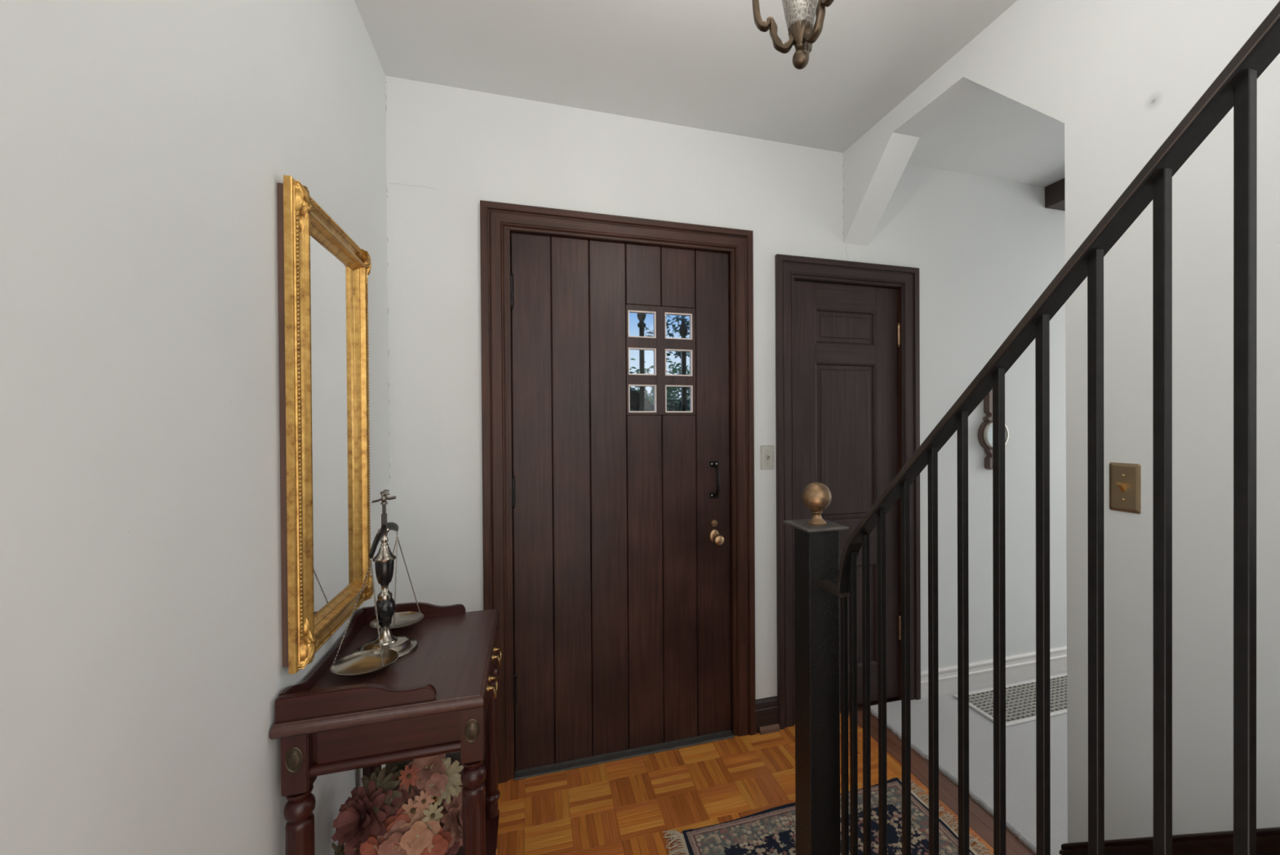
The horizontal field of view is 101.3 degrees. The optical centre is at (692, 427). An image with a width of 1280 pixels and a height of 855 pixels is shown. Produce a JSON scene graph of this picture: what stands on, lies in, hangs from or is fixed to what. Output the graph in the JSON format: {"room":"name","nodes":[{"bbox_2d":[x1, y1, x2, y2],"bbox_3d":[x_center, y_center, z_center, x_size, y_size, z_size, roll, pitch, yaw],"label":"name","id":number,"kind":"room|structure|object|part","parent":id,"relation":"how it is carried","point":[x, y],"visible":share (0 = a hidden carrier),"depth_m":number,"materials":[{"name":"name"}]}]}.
{"room":"entrance hall","nodes":[
{"label":"entrance hall","id":0,"kind":"room"},
{"bbox_2d":[0,0,390,854],"bbox_3d":[-0.839,0.051,0.801,0.150,2.618,2.224,0,0,-17],"label":"wall","id":1,"kind":"structure","parent":0,"point":[146,146],"depth_m":0.71,"materials":[{"name":"paint"}]},
{"bbox_2d":[277,174,374,674],"bbox_3d":[-0.888,-0.005,1.300,0.049,1.011,0.501,0,0,-17],"label":"wall mirror","id":2,"kind":"object","parent":1,"relation":"attached to","point":[323,273],"visible":0.99,"depth_m":1.22,"materials":[{"name":"gold metal"}]},
{"bbox_3d":[-0.821,-0.004,1.097,0.028,1.011,0.074,0,0,-17],"label":"frame rail","id":3,"kind":"part","parent":2,"relation":"part of","materials":[{"name":"gold metal"}]},
{"bbox_3d":[-0.887,-0.474,1.299,0.028,0.074,0.501,0,0,-17],"label":"frame rail","id":4,"kind":"part","parent":2,"relation":"part of","materials":[{"name":"gold metal"}]},
{"bbox_3d":[-0.881,0.463,1.305,0.028,0.074,0.501,0,0,-17],"label":"frame rail","id":5,"kind":"part","parent":2,"relation":"part of","materials":[{"name":"gold metal"}]},
{"bbox_2d":[310,233,356,616],"bbox_3d":[-0.896,-0.005,1.298,0.002,0.871,0.361,0,0,-17],"label":"mirror glass","id":6,"kind":"object","parent":2,"relation":"on","point":[333,273],"depth_m":1.31,"materials":[{"name":"silver metal"}]},
{"bbox_3d":[-0.947,-0.006,1.506,0.028,1.011,0.074,0,0,-17],"label":"frame rail","id":7,"kind":"part","parent":2,"relation":"part of","materials":[{"name":"gold metal"}]},
{"bbox_2d":[354,0,1064,186],"bbox_3d":[0.586,-1.336,-0.069,8.200,0.150,5.034,0,0,-17],"label":"ceiling","id":8,"kind":"structure","parent":0,"point":[704,64],"depth_m":1.82,"materials":[{"name":"paint"}]},
{"bbox_2d":[751,0,834,69],"bbox_3d":[0.205,-0.977,0.998,0.182,0.578,0.183,0,0,-17],"label":"chandelier","id":9,"kind":"object","parent":8,"relation":"attached to","point":[799,15],"visible":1,"depth_m":0.99,"materials":[{"name":"brown metal"}]},
{"bbox_3d":[0.156,-0.838,1.002,0.088,0.239,0.015,0,0,3],"label":"arm","id":10,"kind":"part","parent":9,"relation":"part of","materials":[{"name":"brown metal"}]},
{"bbox_3d":[0.206,-0.836,0.999,0.120,0.193,0.120,0,0,-17],"label":"lamp shade","id":11,"kind":"part","parent":9,"relation":"part of","materials":[{"name":"clear glass"}]},
{"bbox_3d":[0.225,-0.839,1.045,0.015,0.239,0.088,0,0,23],"label":"arm","id":12,"kind":"part","parent":9,"relation":"part of","materials":[{"name":"brown metal"}]},
{"bbox_3d":[0.233,-0.838,0.957,0.015,0.239,0.088,-1,0,-33],"label":"arm","id":13,"kind":"part","parent":9,"relation":"part of","materials":[{"name":"brown metal"}]},
{"bbox_2d":[1044,177,1065,210],"bbox_3d":[2.350,-1.225,1.569,0.166,0.112,2.623,0,0,-17],"label":"ceiling beam","id":14,"kind":"structure","parent":8,"relation":"attached to","point":[1055,195],"depth_m":2.75,"materials":[{"name":"brown wood"}]},
{"bbox_2d":[385,75,1066,753],"bbox_3d":[1.195,0.027,2.674,5.141,2.618,0.162,0,0,-17],"label":"wall","id":15,"kind":"structure","parent":0,"point":[984,250],"depth_m":2.31,"materials":[{"name":"paint"}]},
{"bbox_2d":[391,751,483,786],"bbox_3d":[-0.935,1.284,1.931,0.314,0.140,0.017,0,0,-17],"label":"baseboard","id":16,"kind":"structure","parent":15,"relation":"attached to","point":[454,756],"depth_m":1.95,"materials":[{"name":"brown wood"}]},
{"bbox_2d":[480,200,755,783],"bbox_3d":[-0.285,0.249,2.207,1.107,2.204,0.184,0,0,-17],"label":"trim","id":17,"kind":"structure","parent":15,"relation":"attached to","point":[498,220],"depth_m":2.07,"materials":[{"name":"brown wood"}]},
{"bbox_3d":[-0.746,0.251,1.981,0.092,2.202,0.024,0,0,-17],"label":"casing","id":18,"kind":"part","parent":17,"relation":"part of","materials":[{"name":"brown wood"}]},
{"bbox_3d":[0.224,0.244,2.280,0.092,2.202,0.024,0,0,-17],"label":"casing","id":19,"kind":"part","parent":17,"relation":"part of","materials":[{"name":"brown wood"}]},
{"bbox_2d":[510,232,731,773],"bbox_3d":[-0.265,0.292,2.149,0.908,2.101,0.104,0,0,-17],"label":"door","id":20,"kind":"structure","parent":15,"relation":"in","point":[622,575],"depth_m":2.15,"materials":[{"name":"brown wood"}]},
{"bbox_3d":[0.093,0.158,2.268,0.039,0.026,0.006,0,0,-17],"label":"handle plate","id":21,"kind":"part","parent":20,"relation":"part of","materials":[{"name":"black paint"}]},
{"bbox_3d":[0.094,0.294,2.269,0.039,0.026,0.006,0,0,-17],"label":"handle plate","id":22,"kind":"part","parent":20,"relation":"part of","materials":[{"name":"black paint"}]},
{"bbox_3d":[0.104,0.228,2.240,0.015,0.144,0.053,0,0,-17],"label":"pull handle","id":23,"kind":"part","parent":20,"relation":"part of","materials":[{"name":"black paint"}]},
{"bbox_3d":[0.107,0.479,2.244,0.047,0.047,0.066,0,0,-17],"label":"knob","id":24,"kind":"part","parent":20,"relation":"part of","materials":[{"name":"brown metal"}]},
{"bbox_2d":[760,444,774,469],"bbox_3d":[0.337,0.133,2.316,0.067,0.107,0.021,0,0,-17],"label":"light switch","id":25,"kind":"object","parent":15,"relation":"attached to","point":[767,451],"visible":1,"depth_m":2.32,"materials":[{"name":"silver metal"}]},
{"bbox_2d":[755,695,780,734],"bbox_3d":[0.330,1.274,2.312,0.114,0.140,0.034,0,0,-17],"label":"baseboard","id":26,"kind":"structure","parent":15,"relation":"attached to","point":[766,708],"depth_m":2.31,"materials":[{"name":"brown wood"}]},
{"bbox_3d":[0.340,1.330,2.307,0.093,0.027,0.017,0,0,-17],"label":"shoe moulding","id":27,"kind":"part","parent":26,"relation":"part of","materials":[{"name":"brown wood"}]},
{"bbox_2d":[794,280,901,707],"bbox_3d":[0.731,0.325,2.483,0.583,1.999,0.053,0,0,-17],"label":"door","id":28,"kind":"structure","parent":15,"relation":"in","point":[847,337],"depth_m":2.49,"materials":[{"name":"brown wood"}]},
{"bbox_3d":[0.724,-0.348,2.488,0.329,0.087,0.034,0,0,-17],"label":"rail","id":29,"kind":"part","parent":28,"relation":"part of","materials":[{"name":"brown wood"}]},
{"bbox_3d":[0.722,-0.615,2.486,0.329,0.119,0.034,0,0,-17],"label":"rail","id":30,"kind":"part","parent":28,"relation":"part of","materials":[{"name":"brown wood"}]},
{"bbox_3d":[0.723,-0.474,2.486,0.330,0.164,0.028,0,0,-17],"label":"panel","id":31,"kind":"part","parent":28,"relation":"part of","materials":[{"name":"brown wood"}]},
{"bbox_3d":[0.726,0.069,2.489,0.330,0.747,0.028,0,0,-17],"label":"panel","id":32,"kind":"part","parent":28,"relation":"part of","materials":[{"name":"brown wood"}]},
{"bbox_3d":[0.729,0.551,2.493,0.329,0.218,0.034,0,0,-17],"label":"rail","id":33,"kind":"part","parent":28,"relation":"part of","materials":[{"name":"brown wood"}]},
{"bbox_3d":[0.731,0.900,2.494,0.330,0.480,0.028,0,0,-17],"label":"panel","id":34,"kind":"part","parent":28,"relation":"part of","materials":[{"name":"brown wood"}]},
{"bbox_3d":[0.733,1.232,2.497,0.329,0.184,0.034,0,0,-17],"label":"rail","id":35,"kind":"part","parent":28,"relation":"part of","materials":[{"name":"brown wood"}]},
{"bbox_2d":[774,253,920,728],"bbox_3d":[0.718,0.284,2.517,0.761,2.111,0.184,0,0,-17],"label":"trim","id":36,"kind":"structure","parent":15,"relation":"attached to","point":[788,268],"depth_m":2.37,"materials":[{"name":"brown wood"}]},
{"bbox_3d":[0.421,0.287,2.342,0.092,2.111,0.024,0,0,-17],"label":"casing","id":37,"kind":"part","parent":36,"relation":"part of","materials":[{"name":"brown wood"}]},
{"bbox_3d":[1.061,0.282,2.539,0.092,2.111,0.024,0,0,-17],"label":"casing","id":38,"kind":"part","parent":36,"relation":"part of","materials":[{"name":"brown wood"}]},
{"bbox_2d":[977,388,1008,469],"bbox_3d":[1.539,0.000,2.670,0.160,0.428,0.052,0,0,-17],"label":"banjo barometer","id":39,"kind":"object","parent":15,"relation":"attached to","point":[984,432],"visible":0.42,"depth_m":2.65,"materials":[{"name":"brown wood"}]},
{"bbox_2d":[920,644,1066,697],"bbox_3d":[2.398,1.258,2.957,2.694,0.138,0.021,0,0,-17],"label":"baseboard","id":40,"kind":"structure","parent":15,"relation":"attached to","point":[1021,665],"depth_m":2.68,"materials":[{"name":"white paint"}]},
{"bbox_2d":[426,697,1036,854],"bbox_3d":[0.603,1.397,-0.052,8.200,0.080,5.034,0,0,-17],"label":"floor","id":41,"kind":"structure","parent":0,"point":[625,806],"depth_m":1.92,"materials":[{"name":"brown wood"}]},
{"bbox_2d":[269,601,501,854],"bbox_3d":[-0.707,0.941,1.341,0.400,0.829,0.565,0,0,-17],"label":"console table","id":42,"kind":"object","parent":41,"relation":"on","point":[440,697],"visible":0.87,"depth_m":1.12,"materials":[{"name":"brown wood"}]},
{"bbox_3d":[-0.791,1.027,1.057,0.052,0.592,0.052,0,0,-17],"label":"leg","id":43,"kind":"part","parent":42,"relation":"part of","materials":[{"name":"brown wood"}]},
{"bbox_3d":[-0.937,1.025,1.529,0.052,0.592,0.052,0,0,-17],"label":"leg","id":44,"kind":"part","parent":42,"relation":"part of","materials":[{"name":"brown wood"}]},
{"bbox_2d":[329,488,423,676],"bbox_3d":[-0.801,0.368,1.355,0.159,0.417,0.384,0,0,-17],"label":"balance scale","id":45,"kind":"object","parent":42,"relation":"on","point":[378,653],"visible":1,"depth_m":1.33,"materials":[{"name":"grey metal"}]},
{"bbox_3d":[-0.794,0.437,1.219,0.081,0.228,0.004,-1,0,-29],"label":"chain","id":46,"kind":"part","parent":45,"relation":"part of","materials":[{"name":"grey metal"}]},
{"bbox_3d":[-0.769,0.436,1.269,0.004,0.228,0.068,0,0,-16],"label":"chain","id":47,"kind":"part","parent":45,"relation":"part of","materials":[{"name":"grey metal"}]},
{"bbox_3d":[-0.738,0.437,1.222,0.035,0.228,0.045,0,0,-17],"label":"chain","id":48,"kind":"part","parent":45,"relation":"part of","materials":[{"name":"grey metal"}]},
{"bbox_3d":[-0.794,0.303,1.346,0.053,0.078,0.053,0,0,-17],"label":"stem","id":49,"kind":"part","parent":45,"relation":"part of","materials":[{"name":"grey metal"}]},
{"bbox_3d":[-0.817,0.422,1.438,0.004,0.238,0.042,0,0,-17],"label":"chain","id":50,"kind":"part","parent":45,"relation":"part of","materials":[{"name":"grey metal"}]},
{"bbox_3d":[-0.810,0.422,1.491,0.004,0.237,0.075,0,0,21],"label":"chain","id":51,"kind":"part","parent":45,"relation":"part of","materials":[{"name":"grey metal"}]},
{"bbox_3d":[-0.636,0.692,1.098,0.285,0.023,0.023,0,0,-17],"label":"rounded rail","id":52,"kind":"part","parent":42,"relation":"part of","materials":[{"name":"brown wood"}]},
{"bbox_2d":[331,753,463,854],"bbox_3d":[-0.701,1.013,1.305,0.346,0.387,0.258,0,0,-17],"label":"flower arrangement","id":53,"kind":"object","parent":42,"relation":"on","point":[387,815],"visible":0.94,"depth_m":1.25,"materials":[{"name":"pink plant"}]},
{"bbox_3d":[-0.669,0.916,1.250,0.010,0.011,0.011,0,0,-17],"label":"flower","id":54,"kind":"part","parent":53,"relation":"part of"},
{"bbox_3d":[-0.481,1.025,1.152,0.052,0.592,0.052,0,0,-17],"label":"leg","id":55,"kind":"part","parent":42,"relation":"part of","materials":[{"name":"brown wood"}]},
{"bbox_2d":[451,808,499,854],"bbox_3d":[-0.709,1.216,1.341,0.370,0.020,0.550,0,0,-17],"label":"table leg","id":56,"kind":"object","parent":42,"relation":"attached to","point":[491,820],"depth_m":1.55,"materials":[{"name":"brown wood"}]},
{"bbox_3d":[-0.544,0.647,1.390,0.017,0.082,0.444,0,0,-17],"label":"drawer","id":57,"kind":"part","parent":42,"relation":"part of","materials":[{"name":"brown wood"}]},
{"bbox_3d":[-0.626,1.023,1.624,0.052,0.592,0.052,0,0,-17],"label":"leg","id":58,"kind":"part","parent":42,"relation":"part of","materials":[{"name":"brown wood"}]},
{"bbox_3d":[-0.500,0.651,1.309,0.019,0.041,0.068,0,0,-17],"label":"drawer pull","id":59,"kind":"part","parent":42,"relation":"part of","materials":[{"name":"gold metal"}]},
{"bbox_3d":[-0.553,0.651,1.481,0.019,0.041,0.068,0,0,-17],"label":"drawer pull","id":60,"kind":"part","parent":42,"relation":"part of","materials":[{"name":"gold metal"}]},
{"bbox_2d":[662,777,993,854],"bbox_3d":[0.452,1.339,1.588,0.995,0.015,0.621,0,0,-17],"label":"rug","id":61,"kind":"object","parent":41,"relation":"on","point":[771,831],"visible":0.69,"depth_m":1.72,"materials":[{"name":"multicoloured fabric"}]},
{"bbox_2d":[870,670,1067,854],"bbox_3d":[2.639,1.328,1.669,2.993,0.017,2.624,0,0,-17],"label":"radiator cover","id":62,"kind":"object","parent":41,"relation":"on","point":[1020,738],"visible":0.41,"depth_m":2.10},
{"bbox_2d":[953,672,1066,726],"bbox_3d":[1.719,1.315,2.558,0.828,0.010,0.280,0,0,-17],"label":"floor register","id":63,"kind":"object","parent":62,"relation":"on","point":[1020,696],"visible":0.39,"depth_m":2.52,"materials":[{"name":"white paint"}]},
{"bbox_3d":[1.333,1.318,2.438,0.020,0.010,0.240,0,0,-17],"label":"frame","id":64,"kind":"part","parent":63,"relation":"part of","materials":[{"name":"white paint"}]},
{"bbox_3d":[1.680,1.314,2.682,0.828,0.010,0.020,0,0,-17],"label":"frame","id":65,"kind":"part","parent":63,"relation":"part of","materials":[{"name":"white paint"}]},
{"bbox_3d":[1.757,1.315,2.433,0.828,0.010,0.020,0,0,-17],"label":"frame","id":66,"kind":"part","parent":63,"relation":"part of","materials":[{"name":"white paint"}]},
{"bbox_3d":[0.859,0.697,0.474,0.840,1.309,1.580,0,0,-17],"label":"staircase","id":67,"kind":"structure","parent":41,"relation":"on","visible":0},
{"bbox_2d":[782,0,1279,854],"bbox_3d":[0.456,0.300,0.650,0.105,2.106,1.289,0,0,-17],"label":"stair railing","id":68,"kind":"object","parent":67,"relation":"on","point":[820,581],"visible":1,"depth_m":0.66,"materials":[{"name":"black metal"}]},
{"bbox_3d":[0.286,0.790,1.199,0.075,1.122,0.072,0,0,-17],"label":"newel post","id":69,"kind":"part","parent":68,"relation":"part of","materials":[{"name":"black metal"}]},
{"bbox_3d":[0.474,-0.205,0.561,0.031,1.096,1.109,0,0,-17],"label":"handrail","id":70,"kind":"part","parent":68,"relation":"part of","materials":[{"name":"metal"}]},
{"bbox_2d":[842,0,1279,842],"bbox_3d":[1.467,0.041,0.204,0.132,2.618,4.724,0,0,-17],"label":"wall","id":71,"kind":"structure","parent":0,"point":[1120,76],"depth_m":1.24,"materials":[{"name":"paint"}]},
{"bbox_2d":[1109,462,1141,513],"bbox_3d":[1.054,0.148,1.283,0.023,0.120,0.070,0,0,-17],"label":"light switch","id":72,"kind":"object","parent":71,"relation":"attached to","point":[1125,478],"visible":1,"depth_m":1.28,"materials":[{"name":"gold metal"}]},
{"bbox_2d":[1059,826,1279,854],"bbox_3d":[1.255,0.554,0.645,0.020,1.589,1.649,0,0,-17],"label":"baseboard","id":73,"kind":"structure","parent":71,"relation":"attached to","point":[1268,839],"depth_m":1.15,"materials":[{"name":"brown wood"}]},
{"bbox_3d":[-0.050,1.477,3.594,4.400,0.219,2.315,0,0,-17],"label":"floor","id":74,"kind":"structure","parent":0,"visible":0},
{"bbox_2d":[636,313,646,410],"bbox_3d":[-0.237,0.388,2.493,0.045,1.975,0.045,0,0,-17],"label":"picket","id":75,"kind":"object","parent":74,"relation":"on","point":[641,317],"visible":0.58,"depth_m":2.48,"materials":[{"name":"black metal"}]},
{"bbox_2d":[629,389,653,410],"bbox_3d":[-0.361,0.583,2.633,0.411,1.586,0.129,0,0,-17],"label":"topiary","id":76,"kind":"object","parent":74,"relation":"on","point":[633,395],"visible":0.09,"depth_m":2.62,"materials":[{"name":"green plant"}]},
{"bbox_2d":[679,317,688,411],"bbox_3d":[-0.039,0.418,2.554,0.045,1.912,0.045,0,0,-17],"label":"picket","id":77,"kind":"object","parent":74,"relation":"on","point":[683,330],"visible":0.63,"depth_m":2.54,"materials":[{"name":"black metal"}]},
{"label":"outside","id":78,"kind":"structure","parent":0,"visible":0},
{"bbox_3d":[-9.167,1.655,29.771,80.000,0.350,57.715,0,0,-17],"label":"ground","id":79,"kind":"structure","parent":78,"visible":0},
{"bbox_2d":[629,371,679,398],"bbox_3d":[-2.075,-0.048,11.495,4.760,3.208,1.492,0,0,-9],"label":"tree","id":80,"kind":"object","parent":79,"relation":"on","point":[629,371],"visible":0.02,"depth_m":11.74,"materials":[{"name":"green plant"}]},
{"bbox_2d":[629,357,689,411],"bbox_3d":[0.076,0.192,8.241,8.003,2.732,1.236,0,0,-17],"label":"hedge","id":81,"kind":"object","parent":79,"relation":"on","point":[672,405],"visible":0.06,"depth_m":7.98,"materials":[{"name":"green plant"}]},
{"bbox_2d":[644,315,689,395],"bbox_3d":[1.036,-1.059,10.073,4.628,5.205,1.927,-1,0,-24],"label":"tree","id":82,"kind":"object","parent":79,"relation":"on","point":[678,353],"visible":0.12,"depth_m":9.63,"materials":[{"name":"green plant"}]}
]}

